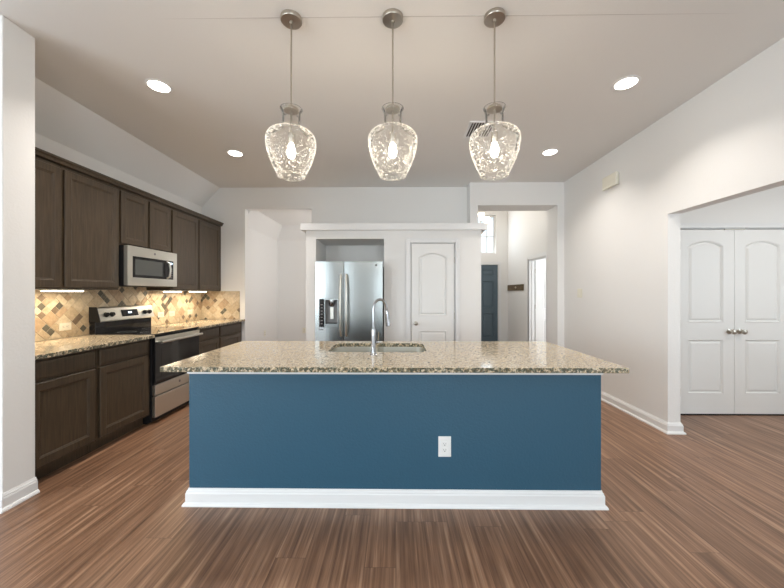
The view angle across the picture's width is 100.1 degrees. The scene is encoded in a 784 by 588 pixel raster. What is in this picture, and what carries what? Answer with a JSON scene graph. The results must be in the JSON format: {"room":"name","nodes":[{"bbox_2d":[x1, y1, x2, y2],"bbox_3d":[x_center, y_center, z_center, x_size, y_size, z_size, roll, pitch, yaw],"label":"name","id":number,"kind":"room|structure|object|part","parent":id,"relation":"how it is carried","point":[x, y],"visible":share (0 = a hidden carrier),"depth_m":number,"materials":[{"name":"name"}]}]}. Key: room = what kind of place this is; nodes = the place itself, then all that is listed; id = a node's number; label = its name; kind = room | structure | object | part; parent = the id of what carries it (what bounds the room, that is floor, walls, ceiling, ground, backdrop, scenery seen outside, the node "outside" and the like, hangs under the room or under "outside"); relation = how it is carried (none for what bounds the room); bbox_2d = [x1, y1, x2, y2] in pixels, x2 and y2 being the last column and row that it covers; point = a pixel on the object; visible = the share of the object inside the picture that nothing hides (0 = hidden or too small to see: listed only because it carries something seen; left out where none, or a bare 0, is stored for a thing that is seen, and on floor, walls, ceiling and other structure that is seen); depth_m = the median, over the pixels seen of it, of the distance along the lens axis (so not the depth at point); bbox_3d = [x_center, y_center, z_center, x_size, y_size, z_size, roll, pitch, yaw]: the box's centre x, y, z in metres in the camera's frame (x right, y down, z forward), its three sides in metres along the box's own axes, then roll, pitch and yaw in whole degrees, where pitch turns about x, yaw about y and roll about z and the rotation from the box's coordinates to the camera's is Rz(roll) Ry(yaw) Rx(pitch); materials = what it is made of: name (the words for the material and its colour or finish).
{"room":"kitchen","nodes":[
{"label":"kitchen","id":0,"kind":"room"},
{"bbox_2d":[0,15,34,493],"bbox_3d":[-3.586,-0.186,2.126,2.380,3.050,0.186,0,0,1],"label":"wall","id":1,"kind":"structure","parent":0,"point":[17,47],"depth_m":2.09,"materials":[{"name":"white paint"}]},
{"bbox_2d":[0,477,39,513],"bbox_3d":[-3.511,1.287,2.111,2.290,0.104,0.216,0,0,1],"label":"baseboard","id":2,"kind":"structure","parent":1,"relation":"attached to","point":[28,489],"depth_m":2.09,"materials":[{"name":"white paint"}]},
{"bbox_2d":[35,133,201,341],"bbox_3d":[-3.167,-0.031,3.778,0.120,2.740,3.127,0,0,1],"label":"wall","id":3,"kind":"structure","parent":0,"point":[41,142],"depth_m":3.58,"materials":[{"name":"white paint"}]},
{"bbox_2d":[35,156,60,288],"bbox_3d":[-2.955,-0.557,2.500,0.328,1.048,0.566,0,0,1],"label":"upper cabinet","id":4,"kind":"object","parent":3,"relation":"attached to","point":[47,173],"visible":0.55,"depth_m":2.67,"materials":[{"name":"brown wood"}]},
{"bbox_2d":[35,147,223,225],"bbox_3d":[-2.927,-1.108,3.776,0.351,0.052,3.120,0,0,1],"label":"crown molding","id":5,"kind":"structure","parent":4,"relation":"attached to","point":[43,154],"depth_m":3.26,"materials":[{"name":"brown wood"}]},
{"bbox_2d":[60,166,118,289],"bbox_3d":[-2.949,-0.557,3.074,0.328,1.048,0.574,0,0,1],"label":"upper cabinet","id":6,"kind":"object","parent":3,"relation":"attached to","point":[89,205],"visible":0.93,"depth_m":3.02,"materials":[{"name":"brown wood"}]},
{"bbox_2d":[39,289,84,291],"bbox_3d":[-2.897,-0.022,2.893,0.070,0.020,0.340,0,0,1],"label":"light","id":7,"kind":"object","parent":6,"relation":"attached to","point":[44,290],"visible":1,"depth_m":2.85,"materials":[{"name":"white plastic"}]},
{"bbox_2d":[35,287,239,341],"bbox_3d":[-2.796,0.173,3.775,0.619,0.499,3.122,0,0,1],"label":"tile backsplash","id":8,"kind":"structure","parent":3,"relation":"attached to","point":[52,309],"depth_m":3.81,"materials":[{"name":"tile"}]},
{"bbox_2d":[59,322,70,330],"bbox_3d":[-3.100,0.319,3.116,0.009,0.072,0.116,0,0,1],"label":"wall outlet","id":9,"kind":"object","parent":8,"relation":"attached to","point":[62,326],"visible":1,"depth_m":3.11,"materials":[{"name":"beige plastic"}]},
{"bbox_2d":[158,312,163,317],"bbox_3d":[-3.085,0.289,4.386,0.009,0.072,0.116,0,0,1],"label":"wall outlet","id":10,"kind":"object","parent":8,"relation":"attached to","point":[160,314],"visible":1,"depth_m":4.37,"materials":[{"name":"beige plastic"}]},
{"bbox_2d":[169,311,174,315],"bbox_3d":[-3.083,0.289,4.601,0.009,0.072,0.116,0,0,1],"label":"wall outlet","id":11,"kind":"object","parent":8,"relation":"attached to","point":[171,313],"visible":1,"depth_m":4.60,"materials":[{"name":"beige plastic"}]},
{"bbox_2d":[118,188,170,251],"bbox_3d":[-2.941,-0.788,3.751,0.328,0.585,0.771,0,0,1],"label":"upper cabinet","id":12,"kind":"object","parent":3,"relation":"attached to","point":[144,222],"visible":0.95,"depth_m":3.68,"materials":[{"name":"brown wood"}]},
{"bbox_3d":[-2.789,-0.782,3.559,0.019,0.537,0.363,0,0,1],"label":"door","id":13,"kind":"part","parent":12,"relation":"part of","materials":[{"name":"brown wood"}]},
{"bbox_2d":[119,245,176,286],"bbox_3d":[-2.876,-0.283,3.750,0.442,0.420,0.758,0,0,1],"label":"microwave","id":14,"kind":"object","parent":12,"relation":"attached to","point":[138,266],"visible":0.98,"depth_m":3.62,"materials":[{"name":"silver metal"}]},
{"bbox_3d":[-2.724,-0.276,3.749,0.027,0.222,0.626,0,0,1],"label":"door glass","id":15,"kind":"part","parent":14,"relation":"part of","materials":[{"name":"black glass"}]},
{"bbox_3d":[-2.684,-0.276,3.952,0.062,0.221,0.024,0,0,1],"label":"handle","id":16,"kind":"part","parent":14,"relation":"part of","materials":[{"name":"silver metal"}]},
{"bbox_3d":[-2.784,-0.782,3.944,0.019,0.537,0.347,0,0,1],"label":"door","id":17,"kind":"part","parent":12,"relation":"part of","materials":[{"name":"brown wood"}]},
{"bbox_2d":[146,207,197,290],"bbox_3d":[-2.933,-0.557,4.423,0.328,1.048,0.565,0,0,1],"label":"upper cabinet","id":18,"kind":"object","parent":3,"relation":"attached to","point":[184,226],"visible":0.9,"depth_m":4.40,"materials":[{"name":"brown wood"}]},
{"bbox_3d":[-2.779,-0.551,4.423,0.019,1.000,0.538,0,0,1],"label":"door","id":19,"kind":"part","parent":18,"relation":"part of","materials":[{"name":"brown wood"}]},
{"bbox_2d":[197,218,220,290],"bbox_3d":[-2.926,-0.557,5.021,0.328,1.048,0.624,0,0,1],"label":"upper cabinet","id":20,"kind":"object","parent":3,"relation":"attached to","point":[209,234],"visible":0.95,"depth_m":4.98,"materials":[{"name":"brown wood"}]},
{"bbox_2d":[35,77,218,206],"bbox_3d":[-3.037,-1.606,3.777,0.440,0.410,3.127,0,0,1],"label":"ceiling","id":21,"kind":"structure","parent":0,"point":[59,118],"depth_m":3.43,"materials":[{"name":"white paint"}]},
{"bbox_2d":[248,228,276,340],"bbox_3d":[-2.547,-0.136,6.337,0.120,2.950,1.765,0,0,1],"label":"wall","id":22,"kind":"structure","parent":0,"point":[262,249],"depth_m":6.31,"materials":[{"name":"white paint"}]},
{"bbox_2d":[248,211,311,240],"bbox_3d":[-1.418,-1.371,6.264,2.140,0.480,1.645,0,0,1],"label":"ceiling","id":23,"kind":"structure","parent":0,"point":[277,225],"depth_m":6.35,"materials":[{"name":"white paint"}]},
{"bbox_2d":[277,241,305,340],"bbox_3d":[-1.348,-0.136,7.146,2.260,2.950,0.120,0,0,1],"label":"wall","id":24,"kind":"structure","parent":0,"point":[291,255],"depth_m":7.09,"materials":[{"name":"white paint"}]},
{"bbox_2d":[202,187,466,340],"bbox_3d":[-0.998,-0.236,5.377,4.420,3.150,0.120,0,0,1],"label":"wall","id":25,"kind":"structure","parent":0,"point":[229,206],"depth_m":5.32,"materials":[{"name":"white paint"}]},
{"bbox_2d":[0,0,783,187],"bbox_3d":[-1.032,-1.761,0.764,7.518,0.100,9.105,0,0,1],"label":"ceiling","id":26,"kind":"structure","parent":0,"point":[555,76],"depth_m":2.55,"materials":[{"name":"white paint"}]},
{"bbox_2d":[144,78,172,93],"bbox_3d":[-1.926,-1.701,2.713,0.196,0.018,0.196,0,0,1],"label":"recessed light","id":27,"kind":"object","parent":26,"relation":"in","point":[157,85],"visible":1,"depth_m":2.69,"materials":[{"name":"white paint"}]},
{"bbox_2d":[226,150,243,156],"bbox_3d":[-1.919,-1.701,4.017,0.196,0.018,0.196,0,0,1],"label":"recessed light","id":28,"kind":"object","parent":26,"relation":"in","point":[235,153],"visible":1,"depth_m":3.99,"materials":[{"name":"white paint"}]},
{"bbox_2d":[265,9,316,180],"bbox_3d":[-0.626,-1.217,2.043,0.307,0.989,0.308,0,0,1],"label":"pendant light","id":29,"kind":"object","parent":26,"relation":"hanging from","point":[289,18],"visible":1,"depth_m":2.02,"materials":[{"name":"clear glass"}]},
{"bbox_2d":[288,111,293,143],"bbox_3d":[-0.627,-1.030,2.042,0.038,0.202,0.038,0,0,1],"label":"socket","id":30,"kind":"object","parent":29,"relation":"attached to","point":[290,137],"depth_m":2.03,"materials":[{"name":"silver metal"}]},
{"bbox_3d":[-0.627,-1.419,2.042,0.011,0.507,0.010,0,0,1],"label":"rod","id":31,"kind":"part","parent":29,"relation":"part of","materials":[{"name":"silver metal"}]},
{"bbox_3d":[-0.627,-0.936,2.042,0.307,0.414,0.307,0,0,1],"label":"lamp shade","id":32,"kind":"part","parent":29,"relation":"part of","materials":[{"name":"clear glass"}]},
{"bbox_3d":[-0.627,-0.884,2.042,0.050,0.090,0.050,0,0,1],"label":"bulb","id":33,"kind":"part","parent":29,"relation":"part of","materials":[{"name":"white glass"}]},
{"bbox_2d":[368,8,416,180],"bbox_3d":[0.004,-1.217,2.035,0.307,0.989,0.308,0,0,1],"label":"pendant light","id":34,"kind":"object","parent":26,"relation":"hanging from","point":[392,18],"visible":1,"depth_m":2.02,"materials":[{"name":"clear glass"}]},
{"bbox_3d":[0.004,-0.936,2.035,0.307,0.414,0.307,0,0,1],"label":"lamp shade","id":35,"kind":"part","parent":34,"relation":"part of","materials":[{"name":"clear glass"}]},
{"bbox_2d":[390,110,395,143],"bbox_3d":[0.004,-1.030,2.035,0.038,0.202,0.038,0,0,1],"label":"socket","id":36,"kind":"object","parent":34,"relation":"attached to","point":[392,112],"depth_m":2.03,"materials":[{"name":"silver metal"}]},
{"bbox_3d":[0.004,-1.419,2.035,0.011,0.507,0.010,0,0,1],"label":"rod","id":37,"kind":"part","parent":34,"relation":"part of","materials":[{"name":"silver metal"}]},
{"bbox_3d":[0.004,-0.884,2.035,0.050,0.090,0.050,0,0,1],"label":"bulb","id":38,"kind":"part","parent":34,"relation":"part of","materials":[{"name":"white glass"}]},
{"bbox_2d":[192,13,728,18],"bbox_3d":[0.323,-1.710,2.029,3.600,0.002,0.007,0,0,1],"label":"trim","id":39,"kind":"structure","parent":26,"relation":"attached to","point":[716,13],"depth_m":2.03,"materials":[{"name":"grey paint"}]},
{"bbox_2d":[463,121,497,137],"bbox_3d":[0.920,-1.706,3.435,0.280,0.010,0.350,0,0,1],"label":"ceiling vent","id":40,"kind":"object","parent":26,"relation":"in","point":[473,125],"visible":0.77,"depth_m":3.42,"materials":[{"name":"white metal"}]},
{"bbox_2d":[469,7,520,180],"bbox_3d":[0.633,-1.217,2.028,0.307,0.989,0.308,0,0,1],"label":"pendant light","id":41,"kind":"object","parent":26,"relation":"hanging from","point":[494,17],"visible":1,"depth_m":2.01,"materials":[{"name":"clear glass"}]},
{"bbox_2d":[491,109,497,142],"bbox_3d":[0.633,-1.030,2.028,0.038,0.202,0.038,0,0,1],"label":"socket","id":42,"kind":"object","parent":41,"relation":"attached to","point":[494,140],"depth_m":2.02,"materials":[{"name":"silver metal"}]},
{"bbox_3d":[0.633,-1.419,2.028,0.011,0.507,0.010,0,0,1],"label":"rod","id":43,"kind":"part","parent":41,"relation":"part of","materials":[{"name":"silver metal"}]},
{"bbox_3d":[0.633,-0.884,2.028,0.050,0.090,0.050,0,0,1],"label":"bulb","id":44,"kind":"part","parent":41,"relation":"part of","materials":[{"name":"white glass"}]},
{"bbox_3d":[0.633,-0.936,2.028,0.307,0.414,0.307,0,0,1],"label":"lamp shade","id":45,"kind":"part","parent":41,"relation":"part of","materials":[{"name":"clear glass"}]},
{"bbox_2d":[541,148,558,155],"bbox_3d":[1.917,-1.701,3.983,0.196,0.018,0.196,0,0,1],"label":"recessed light","id":46,"kind":"object","parent":26,"relation":"in","point":[553,151],"visible":1,"depth_m":3.96,"materials":[{"name":"white paint"}]},
{"bbox_2d":[612,75,640,90],"bbox_3d":[1.907,-1.701,2.675,0.196,0.018,0.196,0,0,1],"label":"recessed light","id":47,"kind":"object","parent":26,"relation":"in","point":[627,82],"visible":1,"depth_m":2.66,"materials":[{"name":"white paint"}]},
{"bbox_2d":[0,400,783,587],"bbox_3d":[0.277,1.379,2.347,10.100,0.080,12.300,0,0,1],"label":"floor","id":48,"kind":"structure","parent":0,"point":[703,507],"depth_m":1.85,"materials":[{"name":"brown wood"}]},
{"bbox_2d":[35,349,95,479],"bbox_3d":[-2.785,0.898,2.476,0.666,0.882,0.521,0,0,1],"label":"base cabinet","id":49,"kind":"object","parent":48,"relation":"on","point":[65,385],"visible":0.71,"depth_m":2.46,"materials":[{"name":"brown wood"}]},
{"bbox_3d":[-2.461,0.543,2.473,0.019,0.132,0.488,0,0,1],"label":"drawer","id":50,"kind":"part","parent":49,"relation":"part of","materials":[{"name":"brown wood"}]},
{"bbox_2d":[35,335,154,359],"bbox_3d":[-2.765,0.440,2.776,0.703,0.030,1.127,0,0,1],"label":"countertop","id":51,"kind":"structure","parent":49,"relation":"on","point":[61,346],"depth_m":2.79,"materials":[{"name":"stone"}]},
{"bbox_2d":[87,339,148,453],"bbox_3d":[-2.778,0.898,3.039,0.666,0.882,0.597,0,0,1],"label":"base cabinet","id":52,"kind":"object","parent":48,"relation":"on","point":[122,370],"visible":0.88,"depth_m":2.97,"materials":[{"name":"brown wood"}]},
{"bbox_3d":[-2.455,0.543,3.023,0.019,0.132,0.535,0,0,1],"label":"drawer","id":53,"kind":"part","parent":52,"relation":"part of","materials":[{"name":"brown wood"}]},
{"bbox_3d":[-2.455,0.920,3.023,0.019,0.587,0.535,0,0,1],"label":"door","id":54,"kind":"part","parent":52,"relation":"part of","materials":[{"name":"brown wood"}]},
{"bbox_2d":[89,305,202,423],"bbox_3d":[-2.716,0.742,3.725,0.744,1.194,0.764,0,0,1],"label":"range","id":55,"kind":"object","parent":48,"relation":"on","point":[168,391],"visible":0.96,"depth_m":3.57,"materials":[{"name":"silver metal"}]},
{"bbox_2d":[97,327,198,334],"bbox_3d":[-2.710,0.426,3.725,0.595,0.013,0.760,0,0,1],"label":"cooktop","id":56,"kind":"object","parent":55,"relation":"in","point":[128,330],"depth_m":3.66,"materials":[{"name":"black glass"}]},
{"bbox_3d":[-2.424,1.167,3.722,0.033,0.213,0.752,0,0,1],"label":"storage drawer","id":57,"kind":"part","parent":55,"relation":"part of","materials":[{"name":"silver metal"}]},
{"bbox_3d":[-2.424,0.997,3.722,0.033,0.104,0.752,0,0,1],"label":"trim","id":58,"kind":"part","parent":55,"relation":"part of","materials":[{"name":"silver metal"}]},
{"bbox_3d":[-2.425,0.697,3.722,0.031,0.485,0.752,0,0,1],"label":"oven door","id":59,"kind":"part","parent":55,"relation":"part of","materials":[{"name":"black glass"}]},
{"bbox_3d":[-2.408,0.479,3.722,0.002,0.048,0.752,0,0,1],"label":"door trim","id":60,"kind":"part","parent":55,"relation":"part of","materials":[{"name":"silver metal"}]},
{"bbox_3d":[-2.377,0.504,3.722,0.066,0.027,0.705,0,0,1],"label":"handle","id":61,"kind":"part","parent":55,"relation":"part of","materials":[{"name":"silver metal"}]},
{"bbox_2d":[199,326,218,354],"bbox_3d":[-2.763,0.898,4.377,0.666,0.882,0.519,0,0,1],"label":"base cabinet","id":62,"kind":"object","parent":48,"relation":"on","point":[209,341],"visible":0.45,"depth_m":4.36,"materials":[{"name":"brown wood"}]},
{"bbox_2d":[151,319,244,328],"bbox_3d":[-2.742,0.440,4.722,0.703,0.030,1.220,0,0,1],"label":"countertop","id":63,"kind":"structure","parent":62,"relation":"on","point":[202,323],"depth_m":4.57,"materials":[{"name":"stone"}]},
{"bbox_3d":[-2.439,0.543,4.373,0.019,0.132,0.490,0,0,1],"label":"drawer","id":64,"kind":"part","parent":62,"relation":"part of","materials":[{"name":"brown wood"}]},
{"bbox_3d":[-2.439,0.920,4.373,0.019,0.587,0.490,0,0,1],"label":"door","id":65,"kind":"part","parent":62,"relation":"part of","materials":[{"name":"brown wood"}]},
{"bbox_2d":[219,322,241,347],"bbox_3d":[-2.756,0.898,4.986,0.666,0.882,0.691,0,0,1],"label":"base cabinet","id":66,"kind":"object","parent":48,"relation":"on","point":[229,334],"visible":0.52,"depth_m":4.93,"materials":[{"name":"brown wood"}]},
{"bbox_3d":[-2.433,0.543,4.938,0.019,0.132,0.580,0,0,1],"label":"drawer","id":67,"kind":"part","parent":66,"relation":"part of","materials":[{"name":"brown wood"}]},
{"bbox_3d":[-2.433,0.920,4.938,0.019,0.587,0.580,0,0,1],"label":"door","id":68,"kind":"part","parent":66,"relation":"part of","materials":[{"name":"brown wood"}]},
{"bbox_2d":[315,261,383,340],"bbox_3d":[-0.571,0.460,4.723,0.900,1.758,0.868,0,0,1],"label":"refrigerator","id":69,"kind":"object","parent":48,"relation":"on","point":[346,293],"visible":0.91,"depth_m":4.36,"materials":[{"name":"grey metal"}]},
{"bbox_3d":[-0.934,0.267,4.361,0.064,0.369,0.002,0,0,1],"label":"control panel","id":70,"kind":"part","parent":69,"relation":"part of","materials":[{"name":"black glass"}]},
{"bbox_3d":[-0.834,0.430,4.400,0.382,1.698,0.070,0,0,1],"label":"freezer door","id":71,"kind":"part","parent":69,"relation":"part of","materials":[{"name":"silver metal"}]},
{"bbox_3d":[-0.679,0.164,4.333,0.033,0.845,0.087,0,0,1],"label":"handle","id":72,"kind":"part","parent":69,"relation":"part of","materials":[{"name":"silver metal"}]},
{"bbox_3d":[-0.602,0.164,4.332,0.033,0.845,0.087,0,0,1],"label":"handle","id":73,"kind":"part","parent":69,"relation":"part of","materials":[{"name":"silver metal"}]},
{"bbox_3d":[-0.380,0.430,4.395,0.511,1.698,0.070,0,0,1],"label":"fridge door","id":74,"kind":"part","parent":69,"relation":"part of","materials":[{"name":"silver metal"}]},
{"bbox_2d":[182,372,608,509],"bbox_3d":[0.015,0.897,2.434,2.654,0.884,0.793,0,0,1],"label":"kitchen island","id":75,"kind":"object","parent":48,"relation":"on","point":[520,441],"visible":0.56,"depth_m":2.07,"materials":[{"name":"blue paint"}]},
{"bbox_2d":[160,341,628,372],"bbox_3d":[0.009,0.440,2.387,2.680,0.030,1.030,0,0,1],"label":"island countertop","id":76,"kind":"structure","parent":75,"relation":"on","point":[243,356],"depth_m":2.10,"materials":[{"name":"stone"}]},
{"bbox_2d":[331,347,424,351],"bbox_3d":[-0.107,0.557,2.569,0.776,0.204,0.465,0,0,1],"label":"sink","id":77,"kind":"object","parent":76,"relation":"in","point":[338,349],"visible":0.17,"depth_m":2.77,"materials":[{"name":"silver metal"}]},
{"bbox_3d":[-0.304,0.557,2.571,0.330,0.204,0.413,0,0,1],"label":"bowl","id":78,"kind":"part","parent":77,"relation":"part of","materials":[{"name":"silver metal"}]},
{"bbox_3d":[0.067,0.557,2.567,0.376,0.204,0.413,0,0,1],"label":"bowl","id":79,"kind":"part","parent":77,"relation":"part of","materials":[{"name":"silver metal"}]},
{"bbox_2d":[370,298,390,355],"bbox_3d":[-0.074,0.231,2.275,0.164,0.388,0.065,0,0,-31],"label":"faucet","id":80,"kind":"object","parent":76,"relation":"on","point":[374,342],"visible":1,"depth_m":2.25,"materials":[{"name":"silver metal"}]},
{"bbox_3d":[-0.082,0.153,2.282,0.127,0.232,0.018,0,0,-34],"label":"spout","id":81,"kind":"part","parent":80,"relation":"part of","materials":[{"name":"silver metal"}]},
{"bbox_3d":[0.015,0.484,2.437,2.622,0.056,0.766,0,0,1],"label":"edge trim","id":82,"kind":"part","parent":75,"relation":"part of","materials":[{"name":"white paint"}]},
{"bbox_3d":[0.015,1.287,2.429,2.654,0.104,0.782,0,0,1],"label":"baseboard","id":83,"kind":"part","parent":75,"relation":"part of","materials":[{"name":"white paint"}]},
{"bbox_2d":[438,436,450,456],"bbox_3d":[0.331,0.964,2.060,0.080,0.128,0.009,0,0,1],"label":"wall outlet","id":84,"kind":"object","parent":75,"relation":"attached to","point":[444,442],"visible":1,"depth_m":2.06,"materials":[{"name":"white paint"}]},
{"bbox_2d":[306,230,480,340],"bbox_3d":[0.019,0.232,4.650,2.455,2.215,0.100,0,0,1],"label":"wall","id":85,"kind":"structure","parent":0,"point":[394,240],"depth_m":4.60,"materials":[{"name":"white paint"}]},
{"bbox_2d":[318,240,383,266],"bbox_3d":[-0.552,0.259,5.009,1.080,2.160,0.605,0,0,1],"label":"niche","id":86,"kind":"object","parent":85,"relation":"in","point":[328,250],"visible":0.21,"depth_m":5.25,"materials":[{"name":"white paint"}]},
{"bbox_2d":[300,223,486,232],"bbox_3d":[0.022,-0.921,4.920,2.575,0.091,0.760,0,0,1],"label":"trim","id":87,"kind":"structure","parent":85,"relation":"attached to","point":[304,227],"depth_m":4.54,"materials":[{"name":"white paint"}]},
{"bbox_2d":[406,238,459,340],"bbox_3d":[0.572,0.285,4.616,0.752,2.107,0.155,0,0,1],"label":"door","id":88,"kind":"structure","parent":85,"relation":"in","point":[432,264],"depth_m":4.61,"materials":[{"name":"white paint"}]},
{"bbox_2d":[478,211,507,340],"bbox_3d":[2.066,-0.636,8.347,1.940,3.950,0.140,0,0,1],"label":"wall","id":89,"kind":"structure","parent":0,"point":[501,217],"depth_m":8.27,"materials":[{"name":"white paint"}]},
{"bbox_2d":[481,216,494,252],"bbox_3d":[2.207,-1.481,8.375,0.820,0.960,0.040,0,0,1],"label":"window","id":90,"kind":"structure","parent":89,"relation":"in","point":[493,217],"depth_m":8.35,"materials":[{"name":"white paint"}]},
{"bbox_2d":[481,262,500,340],"bbox_3d":[2.223,0.277,8.309,1.045,2.125,0.172,0,0,1],"label":"door","id":91,"kind":"structure","parent":89,"relation":"in","point":[490,271],"depth_m":8.29,"materials":[{"name":"blue paint"}]},
{"bbox_2d":[467,182,563,346],"bbox_3d":[2.106,-0.636,5.254,1.790,3.950,0.355,0,0,1],"label":"wall","id":92,"kind":"structure","parent":0,"point":[489,196],"depth_m":5.08,"materials":[{"name":"white paint"}]},
{"bbox_2d":[508,211,546,340],"bbox_3d":[2.959,-0.636,6.844,0.120,3.950,2.845,0,0,1],"label":"wall","id":93,"kind":"structure","parent":0,"point":[527,230],"depth_m":7.36,"materials":[{"name":"white paint"}]},
{"bbox_2d":[507,284,523,290],"bbox_3d":[2.896,-0.126,7.727,0.024,0.140,1.000,0,0,1],"label":"wooden sign","id":94,"kind":"object","parent":93,"relation":"attached to","point":[518,287],"visible":1,"depth_m":7.67,"materials":[{"name":"brown wood"}]},
{"bbox_2d":[564,38,783,421],"bbox_3d":[2.666,-0.186,0.669,0.120,3.050,8.800,0,0,1],"label":"wall","id":95,"kind":"structure","parent":0,"point":[724,143],"depth_m":3.32,"materials":[{"name":"white paint"}]},
{"bbox_2d":[577,289,581,297],"bbox_3d":[2.647,0.002,4.630,0.010,0.125,0.120,0,0,1],"label":"light switch","id":96,"kind":"object","parent":95,"relation":"attached to","point":[579,291],"visible":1,"depth_m":4.63,"materials":[{"name":"white plastic"}]},
{"bbox_2d":[602,171,618,190],"bbox_3d":[2.619,-1.339,3.935,0.048,0.155,0.260,0,0,1],"label":"door chime","id":97,"kind":"object","parent":95,"relation":"attached to","point":[611,180],"visible":1,"depth_m":3.90,"materials":[{"name":"white plastic"}]},
{"bbox_2d":[601,391,685,434],"bbox_3d":[2.705,1.287,4.087,0.180,0.104,1.964,0,0,1],"label":"baseboard","id":98,"kind":"structure","parent":95,"relation":"attached to","point":[669,428],"depth_m":3.39,"materials":[{"name":"white paint"}]},
{"bbox_2d":[680,185,783,222],"bbox_3d":[4.051,-0.031,3.645,2.582,2.740,0.117,0,0,1],"label":"wall","id":99,"kind":"structure","parent":0,"point":[766,206],"depth_m":3.59,"materials":[{"name":"white paint"}]},
{"bbox_2d":[680,223,783,415],"bbox_3d":[3.754,0.288,3.611,1.327,2.102,0.159,0,0,1],"label":"door","id":100,"kind":"structure","parent":99,"relation":"in","point":[732,274],"depth_m":3.60,"materials":[{"name":"white paint"}]},
{"bbox_3d":[3.696,0.421,3.565,0.060,0.060,0.067,0,0,1],"label":"knob","id":101,"kind":"part","parent":100,"relation":"part of","materials":[{"name":"silver metal"}]},
{"bbox_3d":[3.754,0.288,3.581,1.327,2.102,0.019,0,0,1],"label":"casing","id":102,"kind":"part","parent":100,"relation":"part of","materials":[{"name":"white paint"}]},
{"bbox_3d":[3.809,0.421,3.564,0.060,0.060,0.067,0,0,1],"label":"knob","id":103,"kind":"part","parent":100,"relation":"part of","materials":[{"name":"silver metal"}]},
{"bbox_3d":[4.095,-0.011,6.463,2.160,2.700,3.220,0,0,1],"label":"wall","id":104,"kind":"structure","parent":0,"visible":0},
{"bbox_2d":[527,252,546,341],"bbox_3d":[3.346,0.284,6.542,0.939,2.110,0.950,0,0,1],"label":"door","id":105,"kind":"structure","parent":104,"relation":"in","point":[536,268],"depth_m":6.92,"materials":[{"name":"white paint"}]},
{"bbox_3d":[2.050,-2.661,6.924,1.940,0.100,2.985,0,0,1],"label":"ceiling","id":106,"kind":"structure","parent":0,"visible":0},
{"bbox_2d":[478,213,489,233],"bbox_3d":[1.689,-1.866,6.992,0.801,1.490,0.811,0,0,1],"label":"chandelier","id":107,"kind":"object","parent":106,"relation":"hanging from","point":[481,217],"visible":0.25,"depth_m":6.64,"materials":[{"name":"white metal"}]},
{"bbox_3d":[1.806,-1.542,6.650,0.132,0.138,0.130,0,0,1],"label":"lamp shade","id":108,"kind":"part","parent":107,"relation":"part of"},
{"bbox_3d":[2.024,-1.542,7.013,0.132,0.138,0.130,0,0,1],"label":"lamp shade","id":109,"kind":"part","parent":107,"relation":"part of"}
]}

